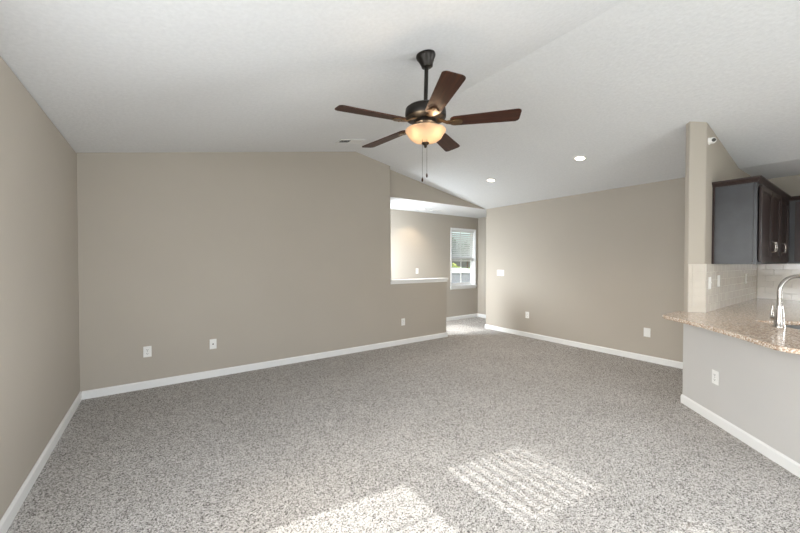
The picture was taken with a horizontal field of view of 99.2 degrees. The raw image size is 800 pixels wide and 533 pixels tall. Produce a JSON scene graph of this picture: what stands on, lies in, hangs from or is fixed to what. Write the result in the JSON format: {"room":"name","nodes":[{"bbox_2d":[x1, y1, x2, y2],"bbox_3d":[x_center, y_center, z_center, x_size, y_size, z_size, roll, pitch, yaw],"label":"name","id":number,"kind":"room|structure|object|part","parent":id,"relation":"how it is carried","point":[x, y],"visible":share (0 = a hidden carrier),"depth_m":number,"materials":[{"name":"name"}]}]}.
{"room":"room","nodes":[
{"label":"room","id":0,"kind":"room"},
{"bbox_2d":[0,56,79,519],"bbox_3d":[-1.159,0.152,0.391,0.120,2.430,7.410,-1,1,-35],"label":"wall","id":1,"kind":"structure","parent":0,"point":[40,357],"depth_m":2.15,"materials":[{"name":"beige paint"}]},
{"bbox_2d":[0,391,81,532],"bbox_3d":[-1.119,1.325,0.468,0.014,0.082,7.120,-1,1,-35],"label":"baseboard","id":2,"kind":"structure","parent":1,"relation":"attached to","point":[11,512],"depth_m":2.12,"materials":[{"name":"white paint"}]},
{"bbox_2d":[77,152,445,391],"bbox_3d":[-1.196,-0.208,4.817,4.920,3.016,0.122,-1,1,-35],"label":"wall","id":3,"kind":"structure","parent":0,"point":[266,256],"depth_m":4.15,"materials":[{"name":"beige paint"}]},
{"bbox_2d":[143,346,151,357],"bbox_3d":[-2.729,0.921,3.676,0.072,0.116,0.009,-1,1,-35],"label":"wall outlet","id":4,"kind":"object","parent":3,"relation":"attached to","point":[147,351],"visible":1,"depth_m":3.67,"materials":[{"name":"white plastic"}]},
{"bbox_2d":[210,339,216,348],"bbox_3d":[-2.216,0.920,4.033,0.072,0.116,0.016,-1,1,-35],"label":"cable plate","id":5,"kind":"object","parent":3,"relation":"attached to","point":[213,345],"visible":1,"depth_m":4.04,"materials":[{"name":"white plastic"}]},
{"bbox_2d":[82,313,485,399],"bbox_3d":[-0.613,1.243,5.911,7.080,0.082,1.232,-1,1,-35],"label":"baseboard","id":6,"kind":"structure","parent":3,"relation":"attached to","point":[100,392],"depth_m":4.26,"materials":[{"name":"white paint"}]},
{"bbox_2d":[391,278,447,283],"bbox_3d":[0.323,0.248,5.893,1.249,0.067,0.166,-1,1,-35],"label":"trim","id":7,"kind":"structure","parent":3,"relation":"attached to","point":[422,280],"depth_m":5.79,"materials":[{"name":"white paint"}]},
{"bbox_2d":[0,0,799,217],"bbox_3d":[1.449,-1.448,2.946,7.354,0.718,8.627,-1,1,-35],"label":"ceiling","id":8,"kind":"structure","parent":0,"point":[616,84],"depth_m":2.61,"materials":[{"name":"white paint"}]},
{"bbox_2d":[335,139,364,143],"bbox_3d":[-0.649,-1.637,4.453,0.356,0.076,0.160,-1,1,-35],"label":"ceiling vent","id":9,"kind":"object","parent":8,"relation":"in","point":[346,141],"visible":1,"depth_m":4.45,"materials":[{"name":"white metal"}]},
{"bbox_2d":[335,49,521,181],"bbox_3d":[0.149,-1.066,2.450,1.257,0.938,1.267,-1,1,-35],"label":"ceiling fan","id":10,"kind":"object","parent":8,"relation":"hanging from","point":[425,116],"visible":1,"depth_m":2.36,"materials":[{"name":"brown wood"}]},
{"bbox_3d":[-0.185,-1.013,2.257,0.482,0.007,0.136,-2,12,-28],"label":"blade","id":11,"kind":"part","parent":10,"relation":"part of","materials":[{"name":"brown wood"}]},
{"bbox_3d":[-0.113,-1.023,2.741,0.482,0.007,0.136,-1,12,44],"label":"blade","id":12,"kind":"part","parent":10,"relation":"part of","materials":[{"name":"brown wood"}]},
{"bbox_3d":[0.184,-0.934,2.451,0.291,0.088,0.291,-1,1,-35],"label":"lamp shade","id":13,"kind":"part","parent":10,"relation":"part of","materials":[{"name":"beige glass"}]},
{"bbox_3d":[0.252,-1.025,2.039,0.136,0.007,0.482,9,-1,-9],"label":"blade","id":14,"kind":"part","parent":10,"relation":"part of","materials":[{"name":"brown wood"}]},
{"bbox_3d":[0.369,-1.041,2.822,0.136,0.007,0.482,-14,-4,26],"label":"blade","id":15,"kind":"part","parent":10,"relation":"part of","materials":[{"name":"brown wood"}]},
{"bbox_3d":[0.595,-1.042,2.388,0.482,0.007,0.136,-2,-10,8],"label":"blade","id":16,"kind":"part","parent":10,"relation":"part of","materials":[{"name":"brown wood"}]},
{"bbox_2d":[486,178,495,181],"bbox_3d":[1.439,-1.365,5.383,0.161,0.037,0.163,-1,1,-30],"label":"recessed light","id":17,"kind":"object","parent":8,"relation":"in","point":[487,179],"visible":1,"depth_m":5.37,"materials":[{"name":"white paint"}]},
{"bbox_2d":[573,155,586,160],"bbox_3d":[2.242,-1.348,4.238,0.161,0.037,0.163,-1,1,-30],"label":"recessed light","id":18,"kind":"object","parent":8,"relation":"in","point":[579,157],"visible":1,"depth_m":4.23,"materials":[{"name":"white paint"}]},
{"bbox_2d":[6,317,799,532],"bbox_3d":[1.449,1.378,2.989,7.354,0.100,8.627,-1,1,-35],"label":"floor","id":19,"kind":"structure","parent":0,"point":[476,428],"depth_m":2.41,"materials":[{"name":"grey carpet"}]},
{"bbox_2d":[390,209,477,316],"bbox_3d":[0.491,0.040,7.497,3.669,2.440,0.120,-1,1,-35],"label":"wall","id":20,"kind":"structure","parent":0,"point":[420,240],"depth_m":7.54,"materials":[{"name":"beige paint"}]},
{"bbox_2d":[450,228,476,289],"bbox_3d":[1.494,-0.185,8.180,0.880,1.440,0.148,-1,1,-35],"label":"window","id":21,"kind":"structure","parent":20,"relation":"in","point":[472,282],"depth_m":8.27,"materials":[{"name":"white plastic"}]},
{"bbox_3d":[1.472,0.108,8.215,0.762,0.674,0.020,-1,1,-35],"label":"sash","id":22,"kind":"part","parent":21,"relation":"part of","materials":[{"name":"white plastic"}]},
{"bbox_2d":[452,230,473,260],"bbox_3d":[1.497,-0.492,8.171,0.754,0.734,0.058,-1,1,-35],"label":"window blind","id":23,"kind":"object","parent":21,"relation":"attached to","point":[457,248],"visible":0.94,"depth_m":8.17,"materials":[{"name":"white plastic"}]},
{"bbox_3d":[1.528,0.500,8.142,0.880,0.070,0.030,-1,1,-35],"label":"sill","id":24,"kind":"part","parent":21,"relation":"part of","materials":[{"name":"white paint"}]},
{"bbox_2d":[390,170,483,208],"bbox_3d":[0.681,-1.409,6.207,2.624,0.496,0.020,-1,1,-35],"label":"wall","id":25,"kind":"structure","parent":0,"point":[401,186],"depth_m":5.94,"materials":[{"name":"beige paint"}]},
{"bbox_2d":[478,217,485,314],"bbox_3d":[2.326,0.033,7.971,0.120,2.440,1.216,-1,1,-35],"label":"wall","id":26,"kind":"structure","parent":0,"point":[481,221],"depth_m":8.32,"materials":[{"name":"beige paint"}]},
{"bbox_2d":[486,177,684,361],"bbox_3d":[3.192,0.066,5.788,0.976,2.440,3.591,-1,1,-35],"label":"wall","id":27,"kind":"structure","parent":0,"point":[598,268],"depth_m":5.22,"materials":[{"name":"beige paint"}]},
{"bbox_2d":[497,270,503,275],"bbox_3d":[1.970,0.125,6.671,0.009,0.116,0.164,-1,1,-35],"label":"light switch","id":28,"kind":"object","parent":27,"relation":"attached to","point":[499,272],"visible":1,"depth_m":6.66,"materials":[{"name":"white plastic"}]},
{"bbox_2d":[485,324,682,368],"bbox_3d":[2.985,1.247,5.674,0.514,0.082,3.597,-1,1,-35],"label":"baseboard","id":29,"kind":"structure","parent":27,"relation":"attached to","point":[672,363],"depth_m":5.21,"materials":[{"name":"white paint"}]},
{"bbox_2d":[644,328,650,336],"bbox_3d":[3.389,0.905,4.667,0.008,0.122,0.080,-1,1,-35],"label":"wall plate","id":30,"kind":"object","parent":27,"relation":"attached to","point":[646,330],"visible":1,"depth_m":4.66,"materials":[{"name":"white plastic"}]},
{"bbox_2d":[684,121,751,312],"bbox_3d":[3.718,-0.033,3.886,2.346,2.695,0.140,-1,1,-35],"label":"wall","id":31,"kind":"structure","parent":0,"point":[706,164],"depth_m":3.22,"materials":[{"name":"beige paint"}]},
{"bbox_2d":[688,264,704,312],"bbox_3d":[2.807,0.206,3.220,0.137,0.457,0.010,0,1,10],"label":"backsplash","id":32,"kind":"structure","parent":31,"relation":"attached to","point":[696,272],"depth_m":3.22,"materials":[{"name":"tile"}]},
{"bbox_2d":[708,277,711,288],"bbox_3d":[2.971,0.159,3.255,0.072,0.116,0.017,-1,1,-35],"label":"light switch","id":33,"kind":"object","parent":31,"relation":"attached to","point":[709,278],"visible":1,"depth_m":3.25,"materials":[{"name":"white plastic"}]},
{"bbox_2d":[708,137,716,144],"bbox_3d":[2.943,-1.187,3.205,0.068,0.068,0.060,-1,1,-35],"label":"wall fitting","id":34,"kind":"object","parent":31,"relation":"attached to","point":[711,140],"visible":1,"depth_m":3.19,"materials":[{"name":"white plastic"}]},
{"bbox_2d":[717,275,719,286],"bbox_3d":[3.221,0.146,3.436,0.072,0.116,0.009,-1,1,-35],"label":"light switch","id":35,"kind":"object","parent":31,"relation":"attached to","point":[718,276],"visible":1,"depth_m":3.42,"materials":[{"name":"white plastic"}]},
{"bbox_2d":[705,264,756,312],"bbox_3d":[3.801,0.196,3.856,2.244,0.457,0.009,-1,1,-35],"label":"backsplash","id":36,"kind":"structure","parent":31,"relation":"attached to","point":[733,289],"depth_m":3.69,"materials":[{"name":"tile"}]},
{"bbox_2d":[711,175,782,263],"bbox_3d":[3.593,-0.423,3.487,1.142,0.793,0.357,-1,1,-35],"label":"upper cabinet","id":37,"kind":"object","parent":31,"relation":"attached to","point":[746,212],"visible":1,"depth_m":3.21,"materials":[{"name":"brown wood"}]},
{"bbox_3d":[3.136,-0.395,3.202,0.006,0.745,0.262,-1,1,-35],"label":"panel","id":38,"kind":"part","parent":37,"relation":"part of","materials":[{"name":"grey wood"}]},
{"bbox_3d":[3.586,-0.794,3.492,1.142,0.052,0.332,-1,1,-35],"label":"crown moulding","id":39,"kind":"part","parent":37,"relation":"part of","materials":[{"name":"brown wood"}]},
{"bbox_3d":[3.671,-0.398,3.403,1.112,0.745,0.019,-1,1,-35],"label":"frame","id":40,"kind":"part","parent":37,"relation":"part of","materials":[{"name":"brown wood"}]},
{"bbox_3d":[3.509,-0.396,3.264,0.507,0.705,0.019,-1,1,-35],"label":"door","id":41,"kind":"part","parent":37,"relation":"part of","materials":[{"name":"brown wood"}]},
{"bbox_3d":[3.927,-0.400,3.558,0.475,0.705,0.019,-1,1,-35],"label":"door","id":42,"kind":"part","parent":37,"relation":"part of","materials":[{"name":"brown wood"}]},
{"bbox_2d":[778,191,790,263],"bbox_3d":[4.441,-0.432,4.083,0.928,0.793,0.357,-1,1,-35],"label":"upper cabinet","id":43,"kind":"object","parent":31,"relation":"attached to","point":[784,241],"visible":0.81,"depth_m":3.88,"materials":[{"name":"brown wood"}]},
{"bbox_3d":[4.364,-0.405,3.866,0.515,0.705,0.019,-1,1,-35],"label":"door","id":44,"kind":"part","parent":43,"relation":"part of","materials":[{"name":"brown wood"}]},
{"bbox_3d":[4.376,-0.799,3.862,0.574,0.052,0.030,-1,1,-35],"label":"crown moulding","id":45,"kind":"part","parent":43,"relation":"part of","materials":[{"name":"brown wood"}]},
{"bbox_2d":[682,324,799,463],"bbox_3d":[2.857,0.915,1.944,0.664,0.858,2.689,0,1,-14],"label":"wall","id":46,"kind":"structure","parent":0,"point":[757,392],"depth_m":2.56,"materials":[{"name":"grey paint"}]},
{"bbox_2d":[712,369,718,385],"bbox_3d":[2.670,0.940,2.883,0.009,0.116,0.072,0,1,10],"label":"wall outlet","id":47,"kind":"object","parent":46,"relation":"attached to","point":[715,374],"visible":1,"depth_m":2.88,"materials":[{"name":"white plastic"}]},
{"bbox_2d":[662,298,799,354],"bbox_3d":[3.876,0.460,2.594,3.581,0.031,2.530,-1,1,-35],"label":"countertop","id":48,"kind":"structure","parent":46,"relation":"on","point":[750,321],"depth_m":2.73,"materials":[{"name":"beige stone"}]},
{"bbox_2d":[770,275,799,327],"bbox_3d":[2.898,0.252,2.495,0.276,0.387,0.086,0,1,10],"label":"faucet","id":49,"kind":"object","parent":48,"relation":"on","point":[778,317],"visible":1,"depth_m":2.49,"materials":[{"name":"silver metal"}]},
{"bbox_3d":[2.787,0.342,2.543,0.033,0.112,0.033,0,1,-10],"label":"lever handle","id":50,"kind":"part","parent":49,"relation":"part of","materials":[{"name":"silver metal"}]},
{"bbox_3d":[2.903,0.174,2.483,0.250,0.232,0.027,0,1,10],"label":"spout","id":51,"kind":"part","parent":49,"relation":"part of","materials":[{"name":"silver metal"}]},
{"bbox_2d":[785,325,799,329],"bbox_3d":[3.044,0.582,2.382,0.445,0.205,0.750,0,1,10],"label":"sink","id":52,"kind":"object","parent":48,"relation":"in","point":[789,326],"visible":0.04,"depth_m":2.73,"materials":[{"name":"silver metal"}]},
{"bbox_2d":[681,394,799,477],"bbox_3d":[2.856,1.301,2.065,0.736,0.082,2.857,0,1,-7],"label":"baseboard","id":53,"kind":"structure","parent":46,"relation":"attached to","point":[792,466],"depth_m":2.56,"materials":[{"name":"white paint"}]},
{"bbox_2d":[767,175,799,195],"bbox_3d":[5.753,0.106,3.138,0.120,2.440,3.708,-1,1,-35],"label":"wall","id":54,"kind":"structure","parent":0,"point":[790,185],"depth_m":4.26,"materials":[{"name":"beige paint"}]},
{"bbox_2d":[757,264,799,300],"bbox_3d":[5.267,0.199,3.718,0.010,0.457,1.900,-1,1,-35],"label":"backsplash","id":55,"kind":"structure","parent":54,"relation":"attached to","point":[769,276],"depth_m":4.35,"materials":[{"name":"tile"}]},
{"bbox_2d":[787,196,799,263],"bbox_3d":[5.025,-0.427,3.731,0.379,0.793,0.998,-1,1,-35],"label":"upper cabinet","id":56,"kind":"object","parent":54,"relation":"attached to","point":[794,201],"visible":0.89,"depth_m":4.02,"materials":[{"name":"brown wood"}]},
{"bbox_3d":[4.902,-0.796,3.639,0.030,0.052,0.998,-1,1,-35],"label":"crown moulding","id":57,"kind":"part","parent":56,"relation":"part of","materials":[{"name":"brown wood"}]},
{"bbox_3d":[4.782,-0.404,3.824,0.019,0.705,0.450,-1,1,-35],"label":"door","id":58,"kind":"part","parent":56,"relation":"part of","materials":[{"name":"brown wood"}]},
{"label":"outside","id":59,"kind":"structure","parent":0,"visible":0},
{"label":"ground","id":60,"kind":"structure","parent":59,"visible":0},
{"bbox_2d":[452,268,470,282],"bbox_3d":[4.801,0.835,29.684,4.700,1.380,2.800,0,1,5],"label":"garden shed","id":61,"kind":"object","parent":60,"relation":"on","point":[459,275],"visible":0.26,"depth_m":28.34,"materials":[{"name":"white"}]}
]}

